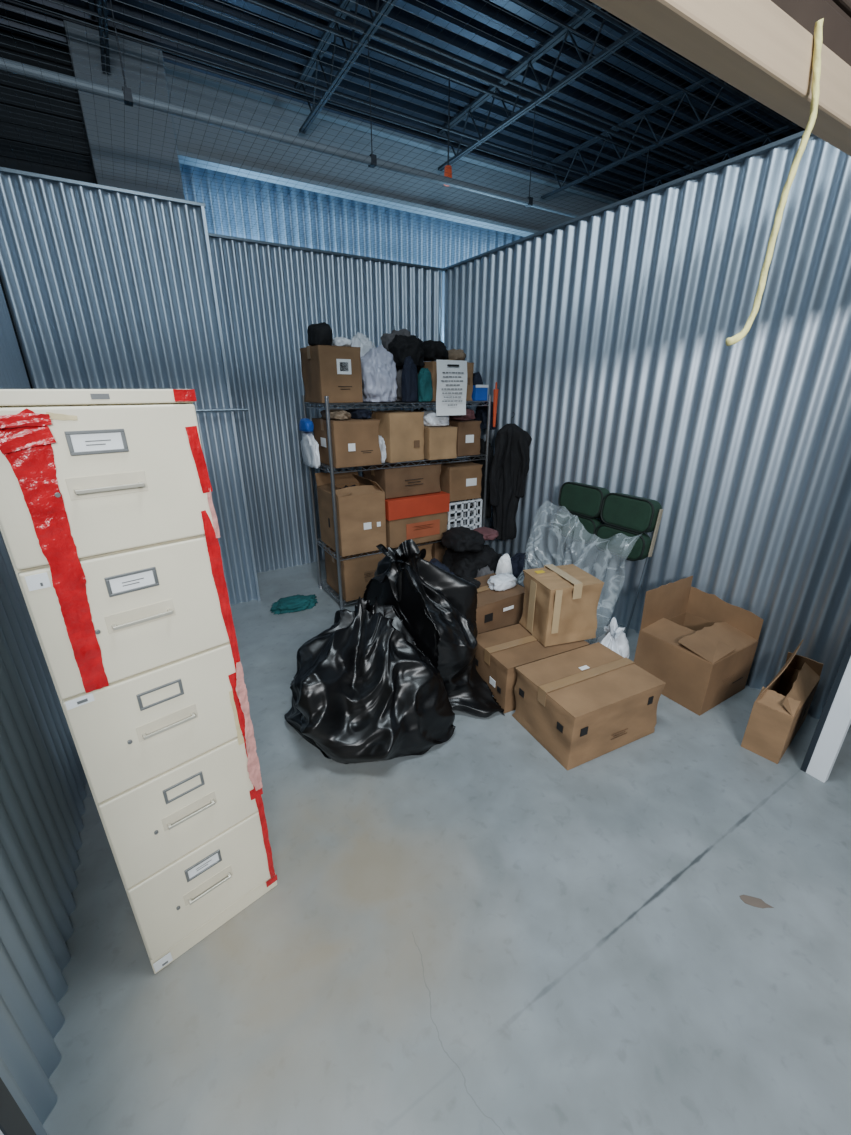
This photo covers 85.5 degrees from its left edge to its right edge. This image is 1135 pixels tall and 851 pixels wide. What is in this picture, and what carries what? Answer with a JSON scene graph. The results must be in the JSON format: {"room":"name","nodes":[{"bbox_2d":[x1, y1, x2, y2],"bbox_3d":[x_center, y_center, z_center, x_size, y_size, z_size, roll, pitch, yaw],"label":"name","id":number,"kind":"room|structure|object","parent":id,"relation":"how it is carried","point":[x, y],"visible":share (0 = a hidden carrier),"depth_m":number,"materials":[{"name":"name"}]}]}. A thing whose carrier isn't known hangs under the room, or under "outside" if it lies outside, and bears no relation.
{"room":"self-storage unit","nodes":[
{"label":"self-storage unit","id":0,"kind":"room"},
{"bbox_2d":[0,284,87,1134],"bbox_3d":[-1.427,-0.273,1.463,0.024,2.550,3.020,-12,24,-29],"label":"wall","id":1,"kind":"structure","parent":0,"point":[43,779],"depth_m":1.30,"materials":[{"name":"metal"}]},
{"bbox_2d":[0,1077,35,1134],"bbox_3d":[-0.499,0.279,0.387,0.034,2.300,0.038,-12,24,-29],"label":"trim","id":2,"kind":"structure","parent":1,"relation":"attached to","point":[13,1121],"depth_m":0.54,"materials":[{"name":"metal"}]},
{"bbox_2d":[0,31,95,388],"bbox_3d":[-3.841,-1.889,3.688,3.700,3.955,0.170,-12,24,-29],"label":"wall","id":3,"kind":"structure","parent":0,"point":[6,163],"depth_m":3.54,"materials":[{"name":"metal"}]},
{"bbox_2d":[63,16,184,199],"bbox_3d":[-2.352,-2.070,4.190,0.600,3.930,0.500,-12,24,-29],"label":"wall","id":4,"kind":"structure","parent":3,"relation":"attached to","point":[74,33],"depth_m":3.45,"materials":[{"name":"metal"}]},
{"bbox_2d":[177,149,538,236],"bbox_3d":[1.078,-4.052,5.527,7.299,0.039,0.165,-12,24,-29],"label":"trim","id":5,"kind":"structure","parent":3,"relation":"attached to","point":[404,204],"depth_m":4.40,"materials":[{"name":"paint"}]},
{"bbox_2d":[166,75,609,230],"bbox_3d":[1.057,-4.312,5.463,7.299,0.490,0.085,-12,24,-29],"label":"wall","id":6,"kind":"structure","parent":3,"relation":"attached to","point":[424,185],"depth_m":4.39,"materials":[{"name":"paint"}]},
{"bbox_2d":[164,61,619,203],"bbox_3d":[1.078,-4.547,5.335,7.299,0.039,0.165,-12,24,-29],"label":"trim","id":7,"kind":"structure","parent":3,"relation":"attached to","point":[184,75],"depth_m":4.29,"materials":[{"name":"paint"}]},
{"bbox_2d":[0,172,256,604],"bbox_3d":[-1.764,-0.842,2.932,1.030,2.550,0.024,-12,24,-29],"label":"wall","id":8,"kind":"structure","parent":0,"point":[103,289],"depth_m":2.66,"materials":[{"name":"metal"}]},
{"bbox_2d":[0,167,205,206],"bbox_3d":[-1.754,-2.040,2.470,1.050,0.018,0.042,-12,24,-29],"label":"trim","id":9,"kind":"structure","parent":8,"relation":"attached to","point":[8,171],"depth_m":2.45,"materials":[{"name":"metal"}]},
{"bbox_2d":[195,408,248,411],"bbox_3d":[-1.379,-1.037,3.034,0.400,0.016,0.046,-12,24,-29],"label":"wall rail","id":10,"kind":"object","parent":8,"relation":"attached to","point":[243,409],"visible":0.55,"depth_m":3.02,"materials":[{"name":"metal"}]},
{"bbox_2d":[200,210,256,595],"bbox_3d":[-1.478,-1.022,3.396,0.024,2.550,0.580,-12,24,-29],"label":"wall","id":11,"kind":"structure","parent":0,"point":[200,210],"depth_m":3.05,"materials":[{"name":"metal"}]},
{"bbox_2d":[200,205,260,600],"bbox_3d":[-1.312,-0.932,3.164,0.020,2.550,0.038,-12,24,-29],"label":"trim","id":12,"kind":"structure","parent":11,"relation":"attached to","point":[202,208],"depth_m":3.05,"materials":[{"name":"metal"}]},
{"bbox_2d":[209,237,442,572],"bbox_3d":[-0.734,-1.313,4.146,2.080,2.550,0.024,-12,24,-29],"label":"wall","id":13,"kind":"structure","parent":0,"point":[268,296],"depth_m":3.82,"materials":[{"name":"metal"}]},
{"bbox_2d":[208,233,442,270],"bbox_3d":[-0.739,-2.508,3.675,2.066,0.018,0.042,-12,24,-29],"label":"trim","id":14,"kind":"structure","parent":13,"relation":"attached to","point":[212,235],"depth_m":3.60,"materials":[{"name":"metal"}]},
{"bbox_2d":[179,163,523,460],"bbox_3d":[0.859,-2.757,6.416,7.300,3.600,0.047,-12,24,-29],"label":"wall","id":15,"kind":"structure","parent":0,"point":[452,241],"depth_m":4.85,"materials":[{"name":"metal"}]},
{"bbox_2d":[0,0,804,199],"bbox_3d":[1.126,-3.720,2.775,12.000,0.070,12.560,-12,24,-29],"label":"ceiling","id":16,"kind":"structure","parent":0,"point":[489,11],"depth_m":3.77,"materials":[{"name":"metal"}]},
{"bbox_2d":[88,0,109,72],"bbox_3d":[-0.132,-2.402,-0.077,0.070,0.315,8.300,-12,24,-29],"label":"joist","id":17,"kind":"object","parent":16,"relation":"attached to","point":[99,10],"visible":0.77,"depth_m":2.97,"materials":[{"name":"paint"}]},
{"bbox_2d":[294,0,397,133],"bbox_3d":[1.083,-2.689,0.663,0.070,0.315,8.400,-12,24,-29],"label":"joist","id":18,"kind":"object","parent":16,"relation":"attached to","point":[387,8],"visible":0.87,"depth_m":3.33,"materials":[{"name":"paint"}]},
{"bbox_2d":[0,0,648,217],"bbox_3d":[-0.282,-3.116,3.122,9.300,0.667,0.054,-12,24,-29],"label":"pipe","id":19,"kind":"object","parent":18,"relation":"hanging from","point":[9,64],"visible":0.69,"depth_m":2.78,"materials":[{"name":"metal"}]},
{"bbox_2d":[444,79,451,185],"bbox_3d":[0.199,-3.730,3.949,0.079,0.720,0.079,-12,24,-29],"label":"sprinkler","id":20,"kind":"object","parent":16,"relation":"hanging from","point":[449,171],"visible":0.6,"depth_m":3.98,"materials":[{"name":"paint"}]},
{"bbox_2d":[437,2,641,170],"bbox_3d":[2.323,-2.961,1.363,0.070,0.315,8.400,-12,24,-29],"label":"joist","id":21,"kind":"object","parent":16,"relation":"attached to","point":[585,14],"visible":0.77,"depth_m":3.58,"materials":[{"name":"paint"}]},
{"bbox_2d":[2,0,630,196],"bbox_3d":[0.157,-4.070,4.354,11.600,0.016,0.016,-12,24,-29],"label":"rod","id":22,"kind":"object","parent":21,"relation":"attached to","point":[8,1],"visible":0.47,"depth_m":3.54,"materials":[{"name":"paint"}]},
{"bbox_2d":[47,0,640,192],"bbox_3d":[0.339,-3.869,4.111,11.600,0.020,0.020,-12,24,-29],"label":"rod","id":23,"kind":"object","parent":21,"relation":"attached to","point":[54,1],"visible":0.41,"depth_m":3.38,"materials":[{"name":"paint"}]},
{"bbox_2d":[282,0,703,169],"bbox_3d":[0.624,-3.792,3.637,11.600,0.028,0.028,-12,24,-29],"label":"rod","id":24,"kind":"object","parent":21,"relation":"attached to","point":[297,3],"visible":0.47,"depth_m":3.46,"materials":[{"name":"paint"}]},
{"bbox_2d":[311,0,711,166],"bbox_3d":[0.753,-3.621,3.473,11.600,0.020,0.020,-12,24,-29],"label":"rod","id":25,"kind":"object","parent":21,"relation":"attached to","point":[317,1],"visible":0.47,"depth_m":3.29,"materials":[{"name":"paint"}]},
{"bbox_2d":[513,0,777,140],"bbox_3d":[0.960,-3.637,3.100,11.600,0.016,0.016,-12,24,-29],"label":"rod","id":26,"kind":"object","parent":21,"relation":"attached to","point":[639,66],"visible":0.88,"depth_m":3.43,"materials":[{"name":"paint"}]},
{"bbox_2d":[573,0,803,131],"bbox_3d":[1.064,-3.575,2.941,11.600,0.024,0.024,-12,24,-29],"label":"rod","id":27,"kind":"object","parent":21,"relation":"attached to","point":[588,6],"visible":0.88,"depth_m":3.40,"materials":[{"name":"paint"}]},
{"bbox_2d":[541,74,757,198],"bbox_3d":[3.563,-3.233,2.064,0.070,0.315,8.400,-12,24,-29],"label":"joist","id":28,"kind":"object","parent":16,"relation":"attached to","point":[682,95],"visible":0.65,"depth_m":4.31,"materials":[{"name":"paint"}]},
{"bbox_2d":[623,123,798,195],"bbox_3d":[4.803,-3.504,2.764,0.070,0.315,8.400,-12,24,-29],"label":"joist","id":29,"kind":"object","parent":16,"relation":"attached to","point":[784,129],"visible":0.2,"depth_m":5.07,"materials":[{"name":"paint"}]},
{"bbox_2d":[251,0,693,173],"bbox_3d":[0.494,-3.944,3.807,11.600,0.024,0.024,-12,24,-29],"label":"rod","id":30,"kind":"object","parent":29,"relation":"attached to","point":[269,5],"visible":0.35,"depth_m":3.59,"materials":[{"name":"paint"}]},
{"bbox_2d":[388,334,424,366],"bbox_3d":[-0.137,-1.548,3.286,0.270,0.210,0.220,-12,24,-29],"label":"garment","id":31,"kind":"object","parent":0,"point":[401,347],"visible":0.73,"depth_m":3.21,"materials":[{"name":"black fabric"}]},
{"bbox_2d":[43,560,850,1134],"bbox_3d":[1.141,0.079,4.221,12.000,0.100,12.500,-12,24,-29],"label":"floor","id":32,"kind":"structure","parent":0,"point":[476,933],"depth_m":1.37,"materials":[{"name":"concrete"}]},
{"bbox_2d":[0,389,277,973],"bbox_3d":[-0.855,0.300,1.368,0.375,1.551,0.702,-19,28,-39],"label":"filing cabinet","id":33,"kind":"object","parent":32,"relation":"on","point":[109,527],"visible":1,"depth_m":1.04,"materials":[{"name":"beige metal"}]},
{"bbox_2d":[77,698,87,703],"bbox_3d":[-0.738,0.288,0.990,0.019,0.007,0.001,-19,28,-39],"label":"print","id":34,"kind":"object","parent":33,"relation":"on","point":[85,700],"depth_m":0.99},
{"bbox_2d":[270,594,317,614],"bbox_3d":[-1.003,0.267,3.515,0.380,0.060,0.240,-12,24,-29],"label":"cloth","id":35,"kind":"object","parent":32,"relation":"on","point":[295,603],"visible":1,"depth_m":3.47,"materials":[{"name":"fabric"}]},
{"bbox_2d":[284,597,455,763],"bbox_3d":[-0.338,0.476,2.227,0.688,0.600,0.880,-12,24,-29],"label":"bag","id":36,"kind":"object","parent":32,"relation":"on","point":[363,689],"visible":1,"depth_m":2.04,"materials":[{"name":"plastic"}]},
{"bbox_2d":[301,395,491,609],"bbox_3d":[-0.190,-0.586,3.712,1.356,1.508,0.516,-12,24,-29],"label":"wire shelving unit","id":37,"kind":"object","parent":32,"relation":"on","point":[327,404],"visible":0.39,"depth_m":3.40,"materials":[{"name":"silver metal"}]},
{"bbox_2d":[300,432,319,467],"bbox_3d":[-0.818,-0.837,3.251,0.074,0.230,0.350,-12,24,-29],"label":"plastic bag","id":38,"kind":"object","parent":37,"relation":"on","point":[309,445],"visible":0.98,"depth_m":3.18,"materials":[{"name":"plastic"}]},
{"bbox_2d":[299,418,313,431],"bbox_3d":[-0.833,-0.996,3.211,0.079,0.085,0.200,-12,24,-29],"label":"cap","id":39,"kind":"object","parent":38,"relation":"on","point":[306,425],"visible":1,"depth_m":3.15,"materials":[{"name":"plastic"}]},
{"bbox_2d":[300,345,362,402],"bbox_3d":[-0.636,-1.301,3.112,0.297,0.345,0.331,-14,25,-32],"label":"cardboard box","id":40,"kind":"object","parent":37,"relation":"on","point":[335,372],"visible":0.99,"depth_m":2.99,"materials":[{"name":"cardboard"}]},
{"bbox_2d":[307,322,332,345],"bbox_3d":[-0.681,-1.502,2.963,0.140,0.141,0.200,-12,24,-29],"label":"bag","id":41,"kind":"object","parent":40,"relation":"on","point":[319,333],"visible":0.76,"depth_m":2.90,"materials":[{"name":"fabric"}]},
{"bbox_2d":[332,337,351,346],"bbox_3d":[-0.566,-1.495,3.053,0.120,0.061,0.220,-12,24,-29],"label":"cloth","id":42,"kind":"object","parent":40,"relation":"on","point":[337,341],"visible":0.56,"depth_m":2.98,"materials":[{"name":"fabric"}]},
{"bbox_2d":[312,418,381,467],"bbox_3d":[-0.563,-0.903,3.277,0.342,0.305,0.431,-12,24,-29],"label":"cardboard box","id":43,"kind":"object","parent":37,"relation":"on","point":[355,442],"visible":0.77,"depth_m":3.12,"materials":[{"name":"cardboard"}]},
{"bbox_2d":[320,409,350,419],"bbox_3d":[-0.626,-1.065,3.180,0.160,0.064,0.380,-12,24,-29],"label":"garment","id":44,"kind":"object","parent":43,"relation":"on","point":[340,414],"visible":0.81,"depth_m":3.08,"materials":[{"name":"fabric"}]},
{"bbox_2d":[344,409,371,418],"bbox_3d":[-0.485,-1.096,3.260,0.150,0.064,0.380,-12,24,-29],"label":"garment","id":45,"kind":"object","parent":43,"relation":"on","point":[355,413],"visible":0.74,"depth_m":3.15,"materials":[{"name":"blue fabric"}]},
{"bbox_2d":[315,470,386,556],"bbox_3d":[-0.572,-0.431,3.489,0.356,0.530,0.486,-12,24,-29],"label":"cardboard box","id":46,"kind":"object","parent":37,"relation":"on","point":[361,519],"visible":0.94,"depth_m":3.34,"materials":[{"name":"cardboard"}]},
{"bbox_2d":[324,545,384,601],"bbox_3d":[-0.540,0.005,3.644,0.387,0.325,0.431,-12,24,-29],"label":"cardboard box","id":47,"kind":"object","parent":37,"relation":"on","point":[356,573],"visible":0.47,"depth_m":3.45,"materials":[{"name":"brown"}]},
{"bbox_2d":[351,332,375,357],"bbox_3d":[-0.451,-1.468,3.376,0.280,0.464,0.180,-12,24,-29],"label":"plastic bag","id":48,"kind":"object","parent":37,"relation":"on","point":[359,340],"visible":0.11,"depth_m":3.28,"materials":[{"name":"plastic"}]},
{"bbox_2d":[360,345,396,401],"bbox_3d":[-0.340,-1.336,3.174,0.255,0.364,0.320,-12,24,-29],"label":"plastic bag","id":49,"kind":"object","parent":37,"relation":"on","point":[379,384],"visible":0.91,"depth_m":3.08,"materials":[{"name":"plastic"}]},
{"bbox_2d":[379,436,385,462],"bbox_3d":[-0.342,-0.862,3.305,0.040,0.204,0.240,-12,24,-29],"label":"plastic bag","id":50,"kind":"object","parent":37,"relation":"on","point":[381,440],"visible":0.35,"depth_m":3.24,"materials":[{"name":"plastic"}]},
{"bbox_2d":[370,410,423,462],"bbox_3d":[-0.246,-0.998,3.465,0.302,0.345,0.401,-15,26,-33],"label":"cardboard box","id":51,"kind":"object","parent":37,"relation":"on","point":[402,431],"visible":0.76,"depth_m":3.31,"materials":[{"name":"cardboard"}]},
{"bbox_2d":[396,367,418,400],"bbox_3d":[-0.147,-1.345,3.383,0.260,0.229,0.180,-12,24,-29],"label":"garment","id":52,"kind":"object","parent":37,"relation":"on","point":[398,370],"visible":0.25,"depth_m":3.30,"materials":[{"name":"fabric"}]},
{"bbox_2d":[401,356,417,401],"bbox_3d":[-0.110,-1.304,3.188,0.120,0.294,0.095,-12,24,-29],"label":"garment","id":53,"kind":"object","parent":37,"relation":"on","point":[409,387],"visible":1,"depth_m":3.16,"materials":[{"name":"fabric"}]},
{"bbox_2d":[386,542,432,561],"bbox_3d":[-0.200,-0.075,3.865,0.382,0.315,0.381,-13,25,-31],"label":"cardboard box","id":54,"kind":"object","parent":37,"relation":"on","point":[428,547],"visible":0.05,"depth_m":3.76,"materials":[{"name":"cardboard"}]},
{"bbox_2d":[385,491,449,547],"bbox_3d":[-0.159,-0.429,3.712,0.537,0.365,0.462,-12,24,-29],"label":"cardboard box","id":55,"kind":"object","parent":37,"relation":"on","point":[421,518],"visible":0.59,"depth_m":3.51,"materials":[{"name":"cardboard"}]},
{"bbox_2d":[362,460,440,498],"bbox_3d":[-0.190,-0.712,3.612,0.492,0.220,0.401,-13,25,-30],"label":"cardboard box","id":56,"kind":"object","parent":55,"relation":"on","point":[424,479],"visible":0.69,"depth_m":3.45,"materials":[{"name":"brown"}]},
{"bbox_2d":[414,408,425,411],"bbox_3d":[-0.063,-1.112,3.729,0.270,0.364,0.200,-12,24,-29],"label":"garment","id":57,"kind":"object","parent":37,"relation":"on","point":[420,409],"visible":0.04,"depth_m":3.66,"materials":[{"name":"black fabric"}]},
{"bbox_2d":[417,368,432,401],"bbox_3d":[-0.007,-1.294,3.259,0.110,0.224,0.095,-12,24,-29],"label":"garment","id":58,"kind":"object","parent":37,"relation":"on","point":[425,390],"visible":0.98,"depth_m":3.23,"materials":[{"name":"fabric"}]},
{"bbox_2d":[429,539,446,562],"bbox_3d":[0.160,-0.156,4.087,0.402,0.305,0.350,-12,24,-29],"label":"cardboard box","id":59,"kind":"object","parent":37,"relation":"on","point":[438,550],"visible":0.06,"depth_m":3.85,"materials":[{"name":"cardboard"}]},
{"bbox_2d":[424,425,457,459],"bbox_3d":[0.078,-0.969,3.543,0.242,0.235,0.250,-11,24,-25],"label":"cardboard box","id":60,"kind":"object","parent":37,"relation":"on","point":[439,441],"visible":0.82,"depth_m":3.44,"materials":[{"name":"cardboard"}]},
{"bbox_2d":[422,410,448,425],"bbox_3d":[0.064,-1.136,3.494,0.230,0.109,0.230,-12,24,-29],"label":"garment","id":61,"kind":"object","parent":60,"relation":"on","point":[430,418],"visible":0.73,"depth_m":3.42,"materials":[{"name":"fabric"}]},
{"bbox_2d":[417,361,473,400],"bbox_3d":[0.116,-1.435,3.555,0.372,0.275,0.361,-12,24,-29],"label":"cardboard box","id":62,"kind":"object","parent":37,"relation":"on","point":[432,365],"visible":0.23,"depth_m":3.43,"materials":[{"name":"cardboard"}]},
{"bbox_2d":[423,340,448,360],"bbox_3d":[0.058,-1.634,3.467,0.180,0.140,0.280,-12,24,-29],"label":"garment","id":63,"kind":"object","parent":62,"relation":"on","point":[433,350],"visible":0.8,"depth_m":3.39,"materials":[{"name":"black fabric"}]},
{"bbox_2d":[436,359,466,415],"bbox_3d":[0.157,-1.309,3.355,0.260,0.374,0.152,-12,24,-29],"label":"paper notice","id":64,"kind":"object","parent":62,"relation":"attached to","point":[451,392],"visible":1,"depth_m":3.30,"materials":[{"name":"white"}]},
{"bbox_2d":[448,349,465,360],"bbox_3d":[0.209,-1.640,3.550,0.140,0.090,0.300,-12,24,-29],"label":"garment","id":65,"kind":"object","parent":62,"relation":"on","point":[454,354],"visible":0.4,"depth_m":3.46,"materials":[{"name":"fabric"}]},
{"bbox_2d":[447,498,481,529],"bbox_3d":[0.254,-0.451,3.890,0.336,0.278,0.296,-12,24,-29],"label":"plastic crate","id":66,"kind":"object","parent":37,"relation":"on","point":[475,507],"visible":0.49,"depth_m":3.81,"materials":[{"name":"plastic"}]},
{"bbox_2d":[433,459,481,501],"bbox_3d":[0.243,-0.733,3.829,0.312,0.275,0.351,-11,24,-26],"label":"cardboard box","id":67,"kind":"object","parent":66,"relation":"on","point":[462,480],"visible":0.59,"depth_m":3.69,"materials":[{"name":"cardboard"}]},
{"bbox_2d":[449,420,481,456],"bbox_3d":[0.245,-1.072,3.768,0.232,0.265,0.381,-13,25,-31],"label":"cardboard box","id":68,"kind":"object","parent":37,"relation":"on","point":[468,431],"visible":0.51,"depth_m":3.61,"materials":[{"name":"cardboard"}]},
{"bbox_2d":[449,408,474,419],"bbox_3d":[0.242,-1.245,3.706,0.260,0.098,0.370,-12,24,-29],"label":"garment","id":69,"kind":"object","parent":68,"relation":"on","point":[469,415],"visible":0.51,"depth_m":3.58,"materials":[{"name":"fabric"}]},
{"bbox_2d":[466,438,493,518],"bbox_3d":[0.457,-0.799,3.968,0.085,0.720,0.370,-12,24,-29],"label":"garment","id":70,"kind":"object","parent":37,"relation":"hanging from","point":[482,443],"visible":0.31,"depth_m":3.87,"materials":[{"name":"black fabric"}]},
{"bbox_2d":[472,385,488,400],"bbox_3d":[0.391,-1.372,3.610,0.120,0.115,0.170,-12,24,-29],"label":"bin","id":71,"kind":"object","parent":37,"relation":"on","point":[479,393],"visible":0.77,"depth_m":3.54,"materials":[{"name":"plastic"}]},
{"bbox_2d":[473,372,482,384],"bbox_3d":[0.392,-1.421,3.592,0.089,0.200,0.125,-9,23,-21],"label":"garment","id":72,"kind":"object","parent":71,"relation":"in","point":[477,379],"visible":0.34,"depth_m":3.54,"materials":[{"name":"blue fabric"}]},
{"bbox_2d":[474,401,496,429],"bbox_3d":[0.491,-1.257,3.794,0.125,0.220,0.280,-12,24,-29],"label":"garment","id":73,"kind":"object","parent":37,"relation":"hanging from","point":[481,411],"visible":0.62,"depth_m":3.74,"materials":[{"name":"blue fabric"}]},
{"bbox_2d":[493,382,498,426],"bbox_3d":[0.543,-1.265,3.580,0.040,0.330,0.040,-12,24,-29],"label":"umbrella","id":74,"kind":"object","parent":37,"relation":"hanging from","point":[495,391],"visible":1,"depth_m":3.56,"materials":[{"name":"fabric"}]},
{"bbox_3d":[-0.228,-1.452,3.527,0.220,0.324,0.180,-12,24,-29],"label":"garment","id":75,"kind":"object","parent":37,"relation":"on","visible":0},
{"bbox_2d":[381,328,410,350],"bbox_3d":[-0.209,-1.691,3.441,0.260,0.175,0.170,-12,24,-29],"label":"garment","id":76,"kind":"object","parent":75,"relation":"on","point":[386,338],"visible":0.36,"depth_m":3.38,"materials":[{"name":"fabric"}]},
{"bbox_2d":[363,539,504,717],"bbox_3d":[0.001,0.286,2.373,0.492,0.848,0.781,-12,24,-29],"label":"bag","id":77,"kind":"object","parent":32,"relation":"on","point":[437,607],"visible":0.7,"depth_m":2.27,"materials":[{"name":"plastic"}]},
{"bbox_2d":[430,558,453,573],"bbox_3d":[0.052,0.139,3.348,0.310,0.420,0.400,-12,24,-29],"label":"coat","id":78,"kind":"object","parent":32,"relation":"on","point":[434,561],"visible":0.02,"depth_m":3.25,"materials":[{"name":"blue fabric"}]},
{"bbox_2d":[442,545,501,577],"bbox_3d":[0.368,0.019,3.601,0.500,0.460,0.510,-12,24,-29],"label":"fabric bag","id":79,"kind":"object","parent":32,"relation":"on","point":[462,564],"visible":0.28,"depth_m":3.44,"materials":[{"name":"fabric"}]},
{"bbox_2d":[441,526,484,551],"bbox_3d":[0.275,-0.228,3.463,0.260,0.140,0.380,-12,24,-29],"label":"jacket","id":80,"kind":"object","parent":79,"relation":"on","point":[458,539],"visible":1,"depth_m":3.37,"materials":[{"name":"fabric"}]},
{"bbox_2d":[473,527,498,539],"bbox_3d":[0.457,-0.271,3.609,0.190,0.065,0.250,-12,24,-29],"label":"blanket","id":81,"kind":"object","parent":79,"relation":"on","point":[488,533],"visible":0.73,"depth_m":3.55,"materials":[{"name":"fabric"}]},
{"bbox_2d":[476,565,493,577],"bbox_3d":[0.420,0.179,3.270,0.170,0.400,0.150,-12,24,-29],"label":"cloth","id":82,"kind":"object","parent":32,"relation":"on","point":[483,571],"visible":0.12,"depth_m":3.19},
{"bbox_2d":[510,552,539,586],"bbox_3d":[0.779,0.038,3.718,0.290,0.340,0.260,-12,24,-29],"label":"bag","id":83,"kind":"object","parent":32,"relation":"on","point":[518,562],"visible":0.41,"depth_m":3.62,"materials":[{"name":"fabric"}]},
{"bbox_2d":[475,624,589,712],"bbox_3d":[0.566,0.520,2.563,0.542,0.276,0.355,-10,23,-24],"label":"cardboard box","id":84,"kind":"object","parent":32,"relation":"on","point":[498,653],"visible":0.48,"depth_m":2.42,"materials":[{"name":"brown"}]},
{"bbox_2d":[474,573,524,633],"bbox_3d":[0.352,0.326,2.856,0.462,0.426,0.341,-13,25,-31],"label":"cardboard box","id":85,"kind":"object","parent":84,"relation":"on","point":[495,610],"visible":0.26,"depth_m":2.70,"materials":[{"name":"brown"}]},
{"bbox_2d":[462,576,480,587],"bbox_3d":[0.246,0.093,2.779,0.190,0.062,0.120,-12,24,-29],"label":"cloth","id":86,"kind":"object","parent":85,"relation":"on","point":[476,582],"visible":0.35,"depth_m":2.78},
{"bbox_2d":[487,573,516,590],"bbox_3d":[0.470,0.079,2.800,0.200,0.072,0.130,-12,24,-29],"label":"cloth","id":87,"kind":"object","parent":85,"relation":"on","point":[502,581],"visible":1,"depth_m":2.76,"materials":[{"name":"fabric"}]},
{"bbox_2d":[495,554,511,573],"bbox_3d":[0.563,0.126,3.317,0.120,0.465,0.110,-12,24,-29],"label":"plastic bag","id":88,"kind":"object","parent":87,"relation":"on","point":[504,565],"visible":0.27,"depth_m":3.23,"materials":[{"name":"plastic"}]},
{"bbox_2d":[519,564,603,646],"bbox_3d":[0.739,0.194,2.543,0.321,0.344,0.292,-6,22,-16],"label":"cardboard box","id":89,"kind":"object","parent":84,"relation":"on","point":[560,604],"visible":1,"depth_m":2.44,"materials":[{"name":"cardboard"}]},
{"bbox_2d":[516,506,636,641],"bbox_3d":[0.941,0.034,3.051,0.298,0.787,0.796,-12,24,-29],"label":"sheet","id":90,"kind":"object","parent":32,"relation":"on","point":[597,568],"visible":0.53,"depth_m":2.92,"materials":[{"name":"white"}]},
{"bbox_2d":[553,482,609,575],"bbox_3d":[1.087,-0.126,3.291,0.173,0.943,0.366,-12,24,-29],"label":"folding camp chair","id":91,"kind":"object","parent":32,"relation":"on","point":[584,501],"visible":0.85,"depth_m":3.15,"materials":[{"name":"green fabric"}]},
{"bbox_2d":[512,642,665,769],"bbox_3d":[0.774,0.640,2.232,0.552,0.292,0.411,-10,23,-24],"label":"cardboard box","id":92,"kind":"object","parent":32,"relation":"on","point":[584,704],"visible":1,"depth_m":2.11,"materials":[{"name":"brown"}]},
{"bbox_2d":[596,617,629,657],"bbox_3d":[1.071,0.462,2.633,0.213,0.332,0.216,-12,24,-29],"label":"plastic bag","id":93,"kind":"object","parent":32,"relation":"on","point":[615,639],"visible":0.48,"depth_m":2.60,"materials":[{"name":"plastic"}]},
{"bbox_2d":[594,493,662,635],"bbox_3d":[1.280,-0.006,2.994,0.173,0.934,0.374,-12,24,-29],"label":"folding camp chair","id":94,"kind":"object","parent":32,"relation":"on","point":[631,516],"visible":0.98,"depth_m":2.85,"materials":[{"name":"green fabric"}]},
{"bbox_2d":[634,576,763,715],"bbox_3d":[1.475,0.400,2.511,0.441,0.539,0.412,-12,24,-29],"label":"cardboard box","id":95,"kind":"object","parent":32,"relation":"on","point":[703,646],"visible":0.91,"depth_m":2.46,"materials":[{"name":"brown"}]},
{"bbox_2d":[740,895,773,907],"bbox_3d":[1.072,1.084,1.489,0.095,0.001,0.035,8,22,19],"label":"scrap","id":96,"kind":"object","parent":32,"relation":"on","point":[753,901],"visible":1,"depth_m":1.49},
{"bbox_2d":[741,640,823,763],"bbox_3d":[1.688,0.606,2.152,0.460,0.414,0.146,-17,27,-37],"label":"cardboard box","id":97,"kind":"object","parent":32,"relation":"on","point":[780,709],"visible":1,"depth_m":2.06,"materials":[{"name":"cardboard"}]},
{"bbox_2d":[800,637,850,782],"bbox_3d":[1.679,-0.176,1.560,0.035,2.300,0.067,-12,24,-29],"label":"trim","id":98,"kind":"structure","parent":32,"relation":"on","point":[836,726],"depth_m":1.88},
{"bbox_3d":[-0.472,0.295,0.345,0.034,2.300,0.067,-12,24,-29],"label":"trim","id":99,"kind":"structure","parent":32,"relation":"on","visible":0},
{"bbox_2d":[589,0,850,155],"bbox_3d":[0.578,-0.957,0.603,2.470,0.560,0.045,-12,24,-29],"label":"door","id":100,"kind":"structure","parent":99,"relation":"attached to","point":[764,49],"depth_m":0.61,"materials":[{"name":"metal"}]},
{"bbox_2d":[726,18,823,345],"bbox_3d":[0.517,-0.549,0.680,0.103,0.404,0.020,-13,25,-31],"label":"rope","id":101,"kind":"object","parent":100,"relation":"hanging from","point":[818,36],"visible":1,"depth_m":0.68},
{"bbox_2d":[442,135,850,718],"bbox_3d":[1.107,-0.950,3.210,0.029,2.550,3.600,-12,24,-29],"label":"wall","id":102,"kind":"structure","parent":0,"point":[604,336],"depth_m":2.51,"materials":[{"name":"metal"}]},
{"bbox_2d":[489,412,531,539],"bbox_3d":[0.672,-0.721,3.717,0.330,1.016,0.179,0,21,-1],"label":"coat","id":103,"kind":"object","parent":102,"relation":"hanging from","point":[511,459],"visible":0.98,"depth_m":3.65,"materials":[{"name":"fabric"}]},
{"bbox_2d":[442,130,813,271],"bbox_3d":[1.096,-2.151,2.756,0.047,0.018,3.630,-12,24,-29],"label":"trim","id":104,"kind":"structure","parent":102,"relation":"attached to","point":[791,139],"depth_m":2.49,"materials":[{"name":"metal"}]},
{"bbox_2d":[0,0,797,264],"bbox_3d":[-0.236,-1.887,1.974,3.111,0.003,3.601,-12,24,-29],"label":"mesh panel","id":105,"kind":"object","parent":104,"relation":"on","point":[1,0],"visible":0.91,"depth_m":1.95,"materials":[{"name":"metal"}]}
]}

